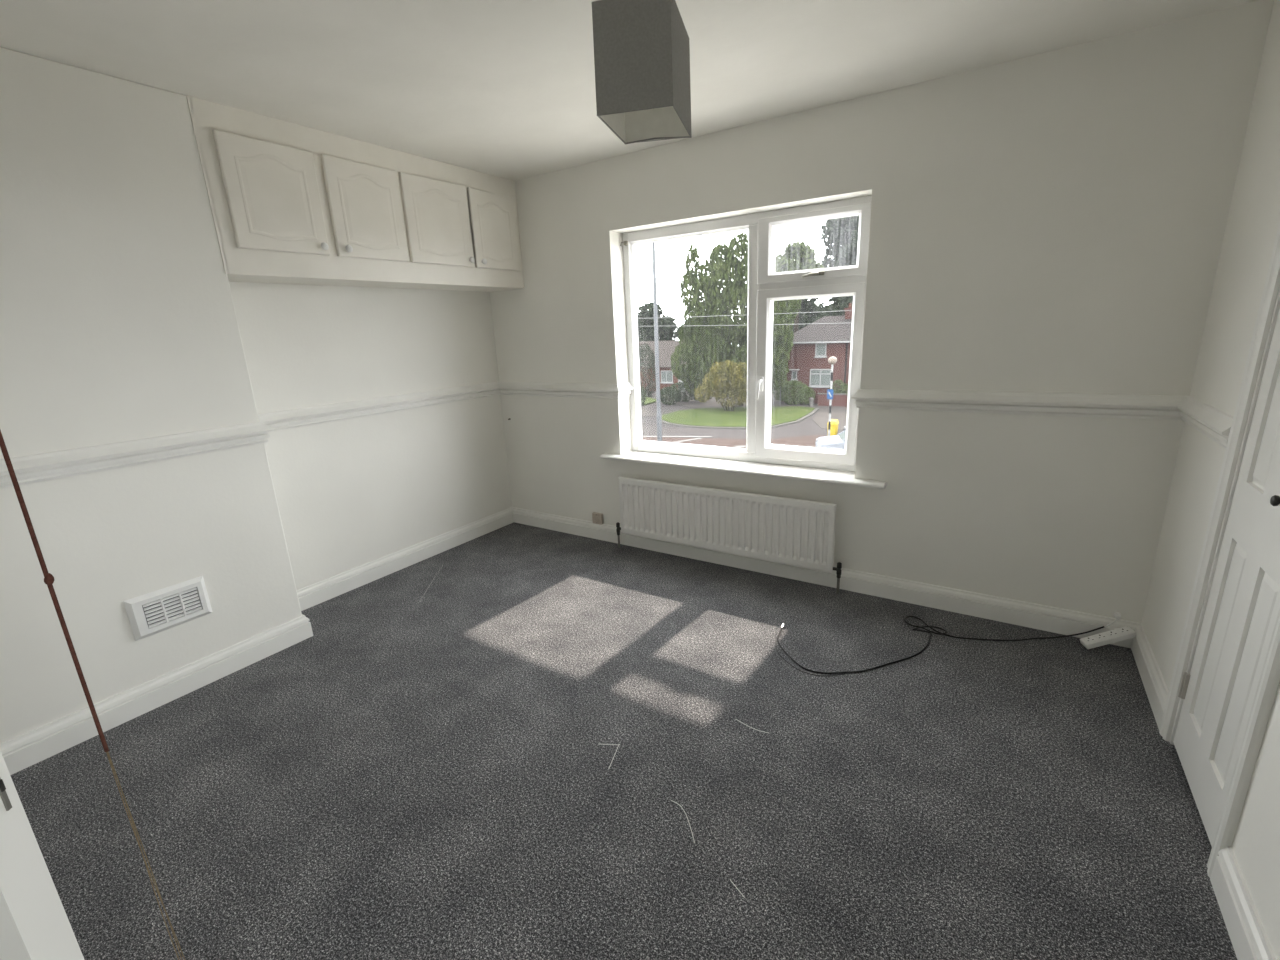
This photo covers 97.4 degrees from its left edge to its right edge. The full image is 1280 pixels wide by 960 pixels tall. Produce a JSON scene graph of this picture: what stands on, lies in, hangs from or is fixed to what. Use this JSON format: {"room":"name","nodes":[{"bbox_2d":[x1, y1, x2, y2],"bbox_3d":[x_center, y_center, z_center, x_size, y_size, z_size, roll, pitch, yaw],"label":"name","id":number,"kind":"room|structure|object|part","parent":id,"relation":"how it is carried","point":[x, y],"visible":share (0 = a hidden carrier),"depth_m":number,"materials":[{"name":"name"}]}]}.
{"room":"empty bedroom","nodes":[
{"label":"empty bedroom","id":0,"kind":"room"},
{"bbox_2d":[0,47,301,743],"bbox_3d":[-2.331,-0.179,1.947,0.335,2.400,1.682,7,18,32],"label":"wall","id":1,"kind":"structure","parent":0,"point":[119,323],"depth_m":2.12,"materials":[{"name":"paint"}]},
{"bbox_2d":[0,422,273,488],"bbox_3d":[-2.160,-0.019,1.902,0.036,0.096,1.718,7,18,32],"label":"trim","id":2,"kind":"structure","parent":1,"relation":"attached to","point":[28,469],"depth_m":2.17,"materials":[{"name":"white paint"}]},
{"bbox_2d":[0,615,312,774],"bbox_3d":[-2.130,0.939,2.159,0.020,0.118,1.702,7,18,32],"label":"baseboard","id":3,"kind":"structure","parent":1,"relation":"attached to","point":[19,753],"depth_m":2.30,"materials":[{"name":"white paint"}]},
{"bbox_2d":[123,576,211,640],"bbox_3d":[-1.960,0.533,2.348,0.018,0.176,0.268,7,18,32],"label":"air vent","id":4,"kind":"object","parent":1,"relation":"in","point":[154,612],"visible":1,"depth_m":2.33,"materials":[{"name":"white plastic"}]},
{"bbox_2d":[229,196,511,589],"bbox_3d":[-2.039,-0.390,2.797,0.120,2.460,3.470,7,18,32],"label":"wall","id":5,"kind":"structure","parent":0,"point":[352,493],"depth_m":3.38,"materials":[{"name":"paint"}]},
{"bbox_2d":[186,95,523,291],"bbox_3d":[-1.405,-1.428,3.099,0.400,0.664,1.797,7,18,32],"label":"upper cabinet","id":6,"kind":"object","parent":5,"relation":"attached to","point":[291,203],"visible":1,"depth_m":2.77,"materials":[{"name":"beige paint"}]},
{"bbox_3d":[-1.622,-1.259,2.507,0.019,0.450,0.397,7,18,32],"label":"door","id":7,"kind":"part","parent":6,"relation":"part of","materials":[{"name":"beige paint"}]},
{"bbox_3d":[-1.613,-1.254,2.502,0.004,0.355,0.293,7,18,32],"label":"panel","id":8,"kind":"part","parent":6,"relation":"part of","materials":[{"name":"beige paint"}]},
{"bbox_3d":[-1.505,-1.114,2.677,0.030,0.035,0.036,7,18,32],"label":"knob","id":9,"kind":"part","parent":6,"relation":"part of","materials":[{"name":"white plastic"}]},
{"bbox_3d":[-1.440,-1.143,2.776,0.030,0.035,0.036,7,18,32],"label":"knob","id":10,"kind":"part","parent":6,"relation":"part of","materials":[{"name":"white plastic"}]},
{"bbox_3d":[-1.384,-1.365,2.864,0.020,0.450,0.399,7,18,32],"label":"door","id":11,"kind":"part","parent":6,"relation":"part of","materials":[{"name":"beige paint"}]},
{"bbox_3d":[-1.375,-1.361,2.859,0.004,0.355,0.295,7,18,32],"label":"panel","id":12,"kind":"part","parent":6,"relation":"part of","materials":[{"name":"beige paint"}]},
{"bbox_3d":[-1.423,-1.122,3.209,0.318,0.018,1.785,7,18,32],"label":"board","id":13,"kind":"part","parent":6,"relation":"part of","materials":[{"name":"beige paint"}]},
{"bbox_3d":[-1.146,-1.469,3.208,0.019,0.450,0.431,8,18,34],"label":"door","id":14,"kind":"part","parent":6,"relation":"part of","materials":[{"name":"beige paint"}]},
{"bbox_3d":[-1.137,-1.464,3.204,0.004,0.355,0.326,8,18,34],"label":"panel","id":15,"kind":"part","parent":6,"relation":"part of","materials":[{"name":"beige paint"}]},
{"bbox_3d":[-0.917,-1.573,3.560,0.019,0.450,0.378,7,18,32],"label":"door","id":16,"kind":"part","parent":6,"relation":"part of","materials":[{"name":"beige paint"}]},
{"bbox_3d":[-0.908,-1.569,3.555,0.004,0.355,0.274,7,18,32],"label":"panel","id":17,"kind":"part","parent":6,"relation":"part of","materials":[{"name":"beige paint"}]},
{"bbox_2d":[258,382,499,430],"bbox_3d":[-1.514,-0.469,3.465,0.036,0.096,1.788,7,18,32],"label":"trim","id":18,"kind":"structure","parent":5,"relation":"attached to","point":[293,418],"depth_m":3.34,"materials":[{"name":"white paint"}]},
{"bbox_2d":[297,507,513,610],"bbox_3d":[-1.480,0.487,3.728,0.020,0.118,1.788,7,18,32],"label":"baseboard","id":19,"kind":"structure","parent":5,"relation":"attached to","point":[312,595],"depth_m":3.60,"materials":[{"name":"white paint"}]},
{"bbox_2d":[10,522,1236,959],"bbox_3d":[-0.307,0.983,2.048,3.921,0.060,3.470,7,18,32],"label":"floor","id":20,"kind":"structure","parent":0,"point":[412,776],"depth_m":1.83,"materials":[{"name":"grey carpet"}]},
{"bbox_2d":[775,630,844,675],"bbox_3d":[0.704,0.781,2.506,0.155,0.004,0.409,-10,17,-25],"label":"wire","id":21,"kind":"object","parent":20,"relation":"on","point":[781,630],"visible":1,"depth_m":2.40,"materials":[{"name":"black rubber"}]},
{"bbox_2d":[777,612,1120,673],"bbox_3d":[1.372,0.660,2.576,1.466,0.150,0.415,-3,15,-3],"label":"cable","id":22,"kind":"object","parent":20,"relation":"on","point":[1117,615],"visible":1,"depth_m":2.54,"materials":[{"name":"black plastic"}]},
{"bbox_2d":[1080,627,1136,648],"bbox_3d":[2.025,0.684,2.432,0.184,0.093,0.054,0,15,10],"label":"power strip","id":23,"kind":"object","parent":20,"relation":"on","point":[1124,633],"visible":1,"depth_m":2.42,"materials":[{"name":"white plastic"}]},
{"bbox_2d":[1083,636,1096,642],"bbox_3d":[1.960,0.696,2.448,0.033,0.015,0.040,0,15,10],"label":"socket","id":24,"kind":"object","parent":23,"relation":"attached to","point":[1090,639],"depth_m":2.45,"materials":[{"name":"white plastic"}]},
{"bbox_2d":[1094,633,1107,639],"bbox_3d":[2.000,0.679,2.436,0.033,0.015,0.040,0,15,10],"label":"socket","id":25,"kind":"object","parent":23,"relation":"attached to","point":[1102,636],"depth_m":2.43,"materials":[{"name":"white plastic"}]},
{"bbox_2d":[1105,630,1119,636],"bbox_3d":[2.039,0.663,2.424,0.033,0.015,0.040,0,15,10],"label":"socket","id":26,"kind":"object","parent":23,"relation":"attached to","point":[1113,633],"depth_m":2.42,"materials":[{"name":"white plastic"}]},
{"bbox_2d":[1117,627,1131,633],"bbox_3d":[2.079,0.647,2.412,0.033,0.015,0.040,0,15,10],"label":"socket","id":27,"kind":"object","parent":23,"relation":"attached to","point":[1124,630],"depth_m":2.41,"materials":[{"name":"white plastic"}]},
{"bbox_2d":[0,0,1258,180],"bbox_3d":[-0.426,-1.436,1.464,4.021,0.120,3.805,7,18,32],"label":"ceiling","id":28,"kind":"structure","parent":0,"point":[506,89],"depth_m":2.00,"materials":[{"name":"white paint"}]},
{"bbox_2d":[0,430,184,959],"bbox_3d":[-0.487,-0.188,0.379,0.092,1.714,0.092,7,18,32],"label":"pull cord","id":29,"kind":"object","parent":28,"relation":"hanging from","point":[48,578],"visible":1,"depth_m":0.47,"materials":[{"name":"dark red-brown cord fabric"},{"name":"brown plastic"}]},
{"bbox_3d":[-0.494,-0.367,0.331,0.005,1.255,0.004,7,18,32],"label":"cord","id":30,"kind":"part","parent":29,"relation":"part of","materials":[{"name":"brown fabric"}]},
{"bbox_2d":[592,0,691,143],"bbox_3d":[0.010,-1.159,1.451,0.197,0.441,0.266,2,16,15],"label":"pendant lamp","id":31,"kind":"object","parent":28,"relation":"hanging from","point":[642,47],"visible":1,"depth_m":1.37,"materials":[{"name":"grey fabric"}]},
{"bbox_2d":[490,0,1273,622],"bbox_3d":[0.596,-0.624,3.248,4.021,2.460,0.215,7,18,32],"label":"wall","id":32,"kind":"structure","parent":0,"point":[1055,221],"depth_m":2.49,"materials":[{"name":"paint"}]},
{"bbox_2d":[499,382,618,398],"bbox_3d":[-0.590,-0.622,3.887,1.109,0.096,0.036,7,18,32],"label":"trim","id":33,"kind":"structure","parent":32,"relation":"attached to","point":[576,390],"depth_m":3.86,"materials":[{"name":"white paint"}]},
{"bbox_2d":[592,512,602,524],"bbox_3d":[-0.299,0.271,3.962,0.080,0.078,0.029,7,18,32],"label":"wall socket","id":34,"kind":"object","parent":32,"relation":"attached to","point":[597,518],"visible":1,"depth_m":3.95,"materials":[{"name":"beige plastic"}]},
{"bbox_2d":[618,382,632,398],"bbox_3d":[-0.104,-0.580,3.654,0.036,0.096,0.166,7,18,32],"label":"trim","id":35,"kind":"structure","parent":32,"relation":"attached to","point":[624,388],"depth_m":3.66,"materials":[{"name":"white paint"}]},
{"bbox_2d":[616,477,841,593],"bbox_3d":[0.474,0.290,3.408,1.478,0.508,0.098,7,18,32],"label":"radiator","id":36,"kind":"object","parent":32,"relation":"attached to","point":[796,532],"visible":1,"depth_m":3.29,"materials":[{"name":"metal"}]},
{"bbox_3d":[0.455,0.239,3.368,1.388,0.386,0.016,7,18,32],"label":"panel","id":37,"kind":"part","parent":36,"relation":"part of","materials":[{"name":"metal"}]},
{"bbox_2d":[600,196,886,488],"bbox_3d":[0.548,-0.755,3.250,1.770,1.428,0.370,7,18,32],"label":"window","id":38,"kind":"structure","parent":32,"relation":"in","point":[760,457],"depth_m":3.14,"materials":[{"name":"plastic"}]},
{"bbox_3d":[0.680,-0.517,3.199,0.039,0.114,0.023,-13,19,-35],"label":"lever","id":39,"kind":"part","parent":38,"relation":"part of","materials":[{"name":"white plastic"}]},
{"bbox_3d":[0.694,-0.548,3.210,0.022,0.085,0.010,7,18,32],"label":"handle","id":40,"kind":"part","parent":38,"relation":"part of","materials":[{"name":"plastic"}]},
{"bbox_3d":[0.881,-1.061,2.903,0.085,0.022,0.023,4,17,24],"label":"lever","id":41,"kind":"part","parent":38,"relation":"part of","materials":[{"name":"metal"}]},
{"bbox_3d":[0.923,-0.571,3.099,0.572,0.944,0.068,7,18,32],"label":"casement sash","id":42,"kind":"part","parent":38,"relation":"part of","materials":[{"name":"plastic"}]},
{"bbox_3d":[0.897,-1.216,2.924,0.576,0.330,0.068,7,18,32],"label":"light sash","id":43,"kind":"part","parent":38,"relation":"part of","materials":[{"name":"plastic"}]},
{"bbox_2d":[512,507,1139,647],"bbox_3d":[0.578,0.476,3.443,3.781,0.118,0.020,7,18,32],"label":"baseboard","id":44,"kind":"structure","parent":32,"relation":"attached to","point":[1021,613],"depth_m":2.97,"materials":[{"name":"white paint"}]},
{"bbox_2d":[851,389,1186,420],"bbox_3d":[1.595,-0.343,2.507,1.254,0.096,0.036,7,18,32],"label":"trim","id":45,"kind":"structure","parent":32,"relation":"attached to","point":[1154,407],"depth_m":2.44,"materials":[{"name":"white paint"}]},
{"bbox_2d":[1141,0,1279,959],"bbox_3d":[1.241,0.030,0.727,0.120,2.460,3.470,7,18,32],"label":"wall","id":46,"kind":"structure","parent":0,"point":[1253,219],"depth_m":1.84,"materials":[{"name":"paint"}]},
{"bbox_2d":[1131,623,1168,729],"bbox_3d":[1.997,0.751,2.203,0.020,0.118,0.620,7,18,32],"label":"baseboard","id":47,"kind":"structure","parent":46,"relation":"attached to","point":[1156,689],"depth_m":2.16,"materials":[{"name":"white paint"}]},
{"bbox_2d":[1177,396,1232,448],"bbox_3d":[1.951,-0.207,1.950,0.036,0.096,0.616,7,18,32],"label":"trim","id":48,"kind":"structure","parent":46,"relation":"attached to","point":[1215,424],"depth_m":1.90,"materials":[{"name":"white paint"}]},
{"bbox_2d":[1159,221,1279,877],"bbox_3d":[1.654,-0.021,1.421,0.112,2.042,0.640,7,18,32],"label":"door","id":49,"kind":"structure","parent":46,"relation":"in","point":[1225,680],"depth_m":1.57,"materials":[{"name":"white paint"}]},
{"bbox_3d":[1.730,0.477,1.662,0.032,0.600,0.133,7,18,32],"label":"panel","id":50,"kind":"part","parent":49,"relation":"part of","materials":[{"name":"white paint"}]},
{"bbox_3d":[1.458,0.045,1.207,0.022,2.042,0.052,7,18,32],"label":"architrave","id":51,"kind":"part","parent":49,"relation":"part of","materials":[{"name":"white paint"}]},
{"bbox_3d":[1.605,0.533,1.476,0.032,0.600,0.133,7,18,32],"label":"panel","id":52,"kind":"part","parent":49,"relation":"part of","materials":[{"name":"white paint"}]},
{"bbox_3d":[1.698,-0.273,1.459,0.032,0.615,0.133,7,18,32],"label":"panel","id":53,"kind":"part","parent":49,"relation":"part of","materials":[{"name":"white paint"}]},
{"bbox_3d":[1.570,0.052,1.381,0.025,0.027,0.028,7,18,32],"label":"knob","id":54,"kind":"part","parent":49,"relation":"part of","materials":[{"name":"metal"}]},
{"bbox_2d":[1210,845,1276,959],"bbox_3d":[1.153,1.127,0.941,0.020,0.118,1.228,7,18,32],"label":"baseboard","id":55,"kind":"structure","parent":46,"relation":"attached to","point":[1248,936],"depth_m":1.31,"materials":[{"name":"white paint"}]},
{"bbox_3d":[-1.368,0.253,0.314,4.021,2.460,0.120,7,18,32],"label":"wall","id":56,"kind":"structure","parent":0,"visible":0},
{"bbox_2d":[0,751,84,959],"bbox_3d":[-0.833,0.365,0.385,0.874,2.042,0.527,7,18,32],"label":"door","id":57,"kind":"structure","parent":56,"relation":"in","point":[34,922],"depth_m":0.48,"materials":[{"name":"white paint"}]},
{"bbox_3d":[-0.536,0.256,0.470,0.002,0.048,0.004,-5,15,-8],"label":"latch plate","id":58,"kind":"part","parent":57,"relation":"part of","materials":[{"name":"grey metal"}]},
{"label":"outside","id":59,"kind":"structure","parent":0,"visible":0},
{"bbox_2d":[641,365,842,438],"bbox_3d":[15.399,-2.078,29.968,180.000,0.200,240.000,7,18,32],"label":"street","id":60,"kind":"structure","parent":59,"point":[807,427],"depth_m":35.06,"materials":[{"name":"grey asphalt"}]},
{"bbox_2d":[640,385,646,404],"bbox_3d":[-0.332,-7.094,47.192,1.880,1.966,1.845,7,18,32],"label":"bush","id":61,"kind":"object","parent":60,"relation":"on","point":[643,391],"visible":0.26,"depth_m":46.80,"materials":[{"name":"green plant"}]},
{"bbox_2d":[639,343,655,396],"bbox_3d":[0.444,-10.152,53.084,2.716,5.416,2.109,7,18,32],"label":"conifer","id":62,"kind":"object","parent":60,"relation":"on","point":[652,360],"visible":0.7,"depth_m":52.58,"materials":[{"name":"green plant"}]},
{"bbox_2d":[641,408,656,416],"bbox_3d":[-0.430,-5.430,44.434,2.856,0.015,6.426,-13,18,-35],"label":"path","id":63,"kind":"structure","parent":60,"relation":"on","point":[644,412],"depth_m":43.00,"materials":[{"name":"grey concrete"}]},
{"bbox_2d":[641,397,656,404],"bbox_3d":[0.237,-7.141,50.450,3.193,0.100,5.224,5,17,27],"label":"lawn","id":64,"kind":"structure","parent":60,"relation":"on","point":[648,400],"depth_m":49.37,"materials":[{"name":"green plant"}]},
{"bbox_2d":[637,302,679,340],"bbox_3d":[1.644,-17.807,71.823,6.765,9.483,8.139,-2,15,2],"label":"tree","id":65,"kind":"object","parent":60,"relation":"on","point":[667,327],"visible":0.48,"depth_m":69.10,"materials":[{"name":"green plant"}]},
{"bbox_2d":[660,386,680,404],"bbox_3d":[2.472,-7.094,47.285,2.082,1.574,1.904,7,18,32],"label":"bush","id":66,"kind":"object","parent":60,"relation":"on","point":[665,391],"visible":0.98,"depth_m":46.90,"materials":[{"name":"green plant"}]},
{"bbox_2d":[638,340,702,391],"bbox_3d":[2.467,-12.402,60.339,10.600,4.950,6.800,7,18,32],"label":"bungalow","id":67,"kind":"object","parent":60,"relation":"on","point":[666,348],"visible":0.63,"depth_m":57.83,"materials":[{"name":"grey brick"}]},
{"bbox_3d":[2.728,-10.498,56.993,1.220,1.020,0.008,7,18,32],"label":"pane","id":68,"kind":"part","parent":67,"relation":"part of","materials":[{"name":"glass"}]},
{"bbox_2d":[642,436,711,436],"bbox_3d":[0.909,-2.623,33.801,6.815,0.012,0.320,1,16,14],"label":"road marking","id":69,"kind":"object","parent":60,"relation":"on","point":[642,436],"visible":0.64,"depth_m":33.42,"materials":[{"name":"white paint"}]},
{"bbox_2d":[669,382,707,401],"bbox_3d":[4.262,-7.645,48.567,4.024,1.868,1.948,3,16,20],"label":"bush","id":70,"kind":"object","parent":60,"relation":"on","point":[680,386],"visible":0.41,"depth_m":48.36,"materials":[{"name":"green plant"}]},
{"bbox_2d":[642,435,827,448],"bbox_3d":[5.073,-1.758,30.005,22.881,0.010,8.144,3,16,20],"label":"strip","id":71,"kind":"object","parent":60,"relation":"on","point":[804,441],"visible":0.2,"depth_m":31.38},
{"bbox_2d":[652,242,661,441],"bbox_3d":[0.552,-8.209,29.895,0.313,12.888,1.786,5,17,26],"label":"lamp post","id":72,"kind":"object","parent":71,"relation":"on","point":[659,417],"visible":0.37,"depth_m":30.80,"materials":[{"name":"grey metal"}]},
{"bbox_2d":[671,438,702,442],"bbox_3d":[2.477,-2.236,32.123,2.482,0.012,0.320,-11,17,-28],"label":"road marking","id":73,"kind":"object","parent":71,"relation":"on","point":[694,438],"visible":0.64,"depth_m":32.19,"materials":[{"name":"white paint"}]},
{"bbox_2d":[815,430,845,449],"bbox_3d":[10.402,-1.722,26.217,4.132,1.491,1.800,1,16,13],"label":"car","id":74,"kind":"object","parent":71,"relation":"on","point":[835,441],"visible":0.29,"depth_m":26.00,"materials":[{"name":"paint"}]},
{"bbox_3d":[10.674,-2.170,26.028,2.629,0.480,1.546,1,16,13],"label":"cabin glass","id":75,"kind":"part","parent":74,"relation":"part of","materials":[{"name":"glass"}]},
{"bbox_2d":[827,356,836,435],"bbox_3d":[9.808,-4.027,28.913,0.419,4.570,0.430,7,18,32],"label":"beacon","id":76,"kind":"object","parent":71,"relation":"on","point":[832,360],"visible":0.94,"depth_m":28.71,"materials":[{"name":"black paint"}]},
{"bbox_3d":[9.722,-6.043,28.368,0.419,0.390,0.430,7,18,32],"label":"globe","id":77,"kind":"part","parent":76,"relation":"part of"},
{"bbox_2d":[827,419,838,435],"bbox_3d":[10.341,-2.635,30.151,0.502,1.196,0.538,7,18,32],"label":"bin","id":78,"kind":"object","parent":71,"relation":"on","point":[834,422],"visible":0.59,"depth_m":29.91,"materials":[{"name":"yellow plastic"}]},
{"bbox_3d":[10.320,-3.107,30.023,0.502,0.216,0.538,7,18,32],"label":"lid","id":79,"kind":"part","parent":78,"relation":"part of","materials":[{"name":"yellow plastic"}]},
{"bbox_2d":[661,406,818,428],"bbox_3d":[6.737,-4.629,40.202,10.132,0.100,10.605,7,18,32],"label":"curb","id":80,"kind":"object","parent":60,"relation":"on","point":[815,410],"depth_m":36.30,"materials":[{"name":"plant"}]},
{"bbox_2d":[662,406,814,426],"bbox_3d":[6.723,-4.656,40.151,9.650,0.100,10.100,7,18,32],"label":"lawn","id":81,"kind":"structure","parent":80,"relation":"on","point":[711,417],"depth_m":39.28,"materials":[{"name":"green plant"}]},
{"bbox_2d":[694,360,746,410],"bbox_3d":[6.284,-6.959,41.556,4.926,3.766,2.311,7,18,32],"label":"bush","id":82,"kind":"object","parent":81,"relation":"on","point":[719,378],"visible":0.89,"depth_m":41.11,"materials":[{"name":"green plant"}]},
{"bbox_2d":[637,310,851,325],"bbox_3d":[5.993,-6.974,34.802,26.266,7.500,0.280,7,18,32],"label":"overhead line","id":83,"kind":"object","parent":60,"relation":"on","point":[846,310],"visible":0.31,"depth_m":33.45,"materials":[{"name":"grey metal"}]},
{"bbox_2d":[667,398,846,429],"bbox_3d":[8.377,-5.161,42.055,19.300,0.015,11.400,7,18,32],"label":"path","id":84,"kind":"structure","parent":60,"relation":"on","point":[821,418],"depth_m":41.72,"materials":[{"name":"grey concrete"}]},
{"bbox_2d":[670,231,801,405],"bbox_3d":[7.237,-12.306,43.723,10.453,13.046,5.316,6,17,28],"label":"birch tree","id":85,"kind":"object","parent":84,"relation":"on","point":[723,296],"visible":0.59,"depth_m":42.80,"materials":[{"name":"green plant"}]},
{"bbox_2d":[772,380,815,404],"bbox_3d":[12.083,-6.899,44.262,3.455,1.960,1.879,7,18,32],"label":"shrub","id":86,"kind":"object","parent":84,"relation":"on","point":[802,392],"visible":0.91,"depth_m":43.88,"materials":[{"name":"green plant"}]},
{"bbox_2d":[809,397,813,406],"bbox_3d":[13.110,-5.973,42.983,0.340,0.720,0.340,7,18,32],"label":"bollard","id":87,"kind":"object","parent":84,"relation":"on","point":[811,399],"visible":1,"depth_m":42.88,"materials":[{"name":"stone"}]},
{"bbox_2d":[829,380,847,393],"bbox_3d":[15.308,-6.634,42.660,1.850,1.982,0.499,7,18,32],"label":"shrub","id":88,"kind":"object","parent":84,"relation":"on","point":[842,388],"visible":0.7,"depth_m":42.56,"materials":[{"name":"green plant"}]},
{"bbox_2d":[778,298,818,326],"bbox_3d":[19.564,-22.845,77.434,10.109,14.792,9.783,7,18,32],"label":"tree","id":89,"kind":"object","parent":60,"relation":"on","point":[804,307],"visible":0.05,"depth_m":74.79,"materials":[{"name":"green plant"}]},
{"bbox_2d":[775,240,824,332],"bbox_3d":[16.699,-18.242,61.183,6.024,14.617,5.906,7,18,32],"label":"tree","id":90,"kind":"object","parent":60,"relation":"on","point":[797,256],"visible":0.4,"depth_m":58.42,"materials":[{"name":"green plant"}]},
{"bbox_2d":[785,300,832,334],"bbox_3d":[34.157,-25.076,106.371,18.280,19.063,16.897,7,18,32],"label":"tree","id":91,"kind":"object","parent":60,"relation":"on","point":[809,318],"visible":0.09,"depth_m":102.30,"materials":[{"name":"green plant"}]},
{"bbox_2d":[780,303,851,403],"bbox_3d":[19.025,-10.128,44.304,14.550,7.560,7.780,7,18,32],"label":"brick house","id":92,"kind":"structure","parent":60,"relation":"on","point":[814,344],"depth_m":43.93,"materials":[{"name":"red brick"}]},
{"bbox_3d":[14.106,-7.289,44.068,1.820,0.090,0.140,7,18,32],"label":"sill","id":93,"kind":"part","parent":92,"relation":"part of","materials":[{"name":"white stone"}]},
{"bbox_3d":[14.106,-7.996,43.924,1.480,1.170,0.008,7,18,32],"label":"pane","id":94,"kind":"part","parent":92,"relation":"part of","materials":[{"name":"glass"}]},
{"bbox_3d":[13.976,-10.056,43.396,0.660,0.830,0.008,7,18,32],"label":"pane","id":95,"kind":"part","parent":92,"relation":"part of","materials":[{"name":"glass"}]},
{"bbox_2d":[817,393,847,406],"bbox_3d":[16.603,-5.833,41.431,6.950,0.970,0.300,7,18,32],"label":"wall","id":96,"kind":"structure","parent":60,"relation":"on","point":[839,399],"depth_m":42.49,"materials":[{"name":"red brick"}]},
{"bbox_2d":[814,296,852,321],"bbox_3d":[19.632,-13.694,54.559,7.820,10.501,9.232,7,18,32],"label":"tree","id":97,"kind":"object","parent":60,"relation":"on","point":[838,306],"visible":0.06,"depth_m":51.98,"materials":[{"name":"green plant"}]},
{"bbox_2d":[819,215,858,300],"bbox_3d":[29.847,-26.817,77.258,11.518,21.696,12.389,7,18,32],"label":"tree","id":98,"kind":"object","parent":60,"relation":"on","point":[837,232],"visible":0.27,"depth_m":74.24,"materials":[{"name":"green plant"}]},
{"bbox_2d":[834,226,858,266],"bbox_3d":[26.975,-20.440,63.298,8.966,16.908,8.996,-13,18,-33],"label":"tree","id":99,"kind":"object","parent":60,"relation":"on","point":[849,258],"visible":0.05,"depth_m":62.73,"materials":[{"name":"green plant"}]}
]}

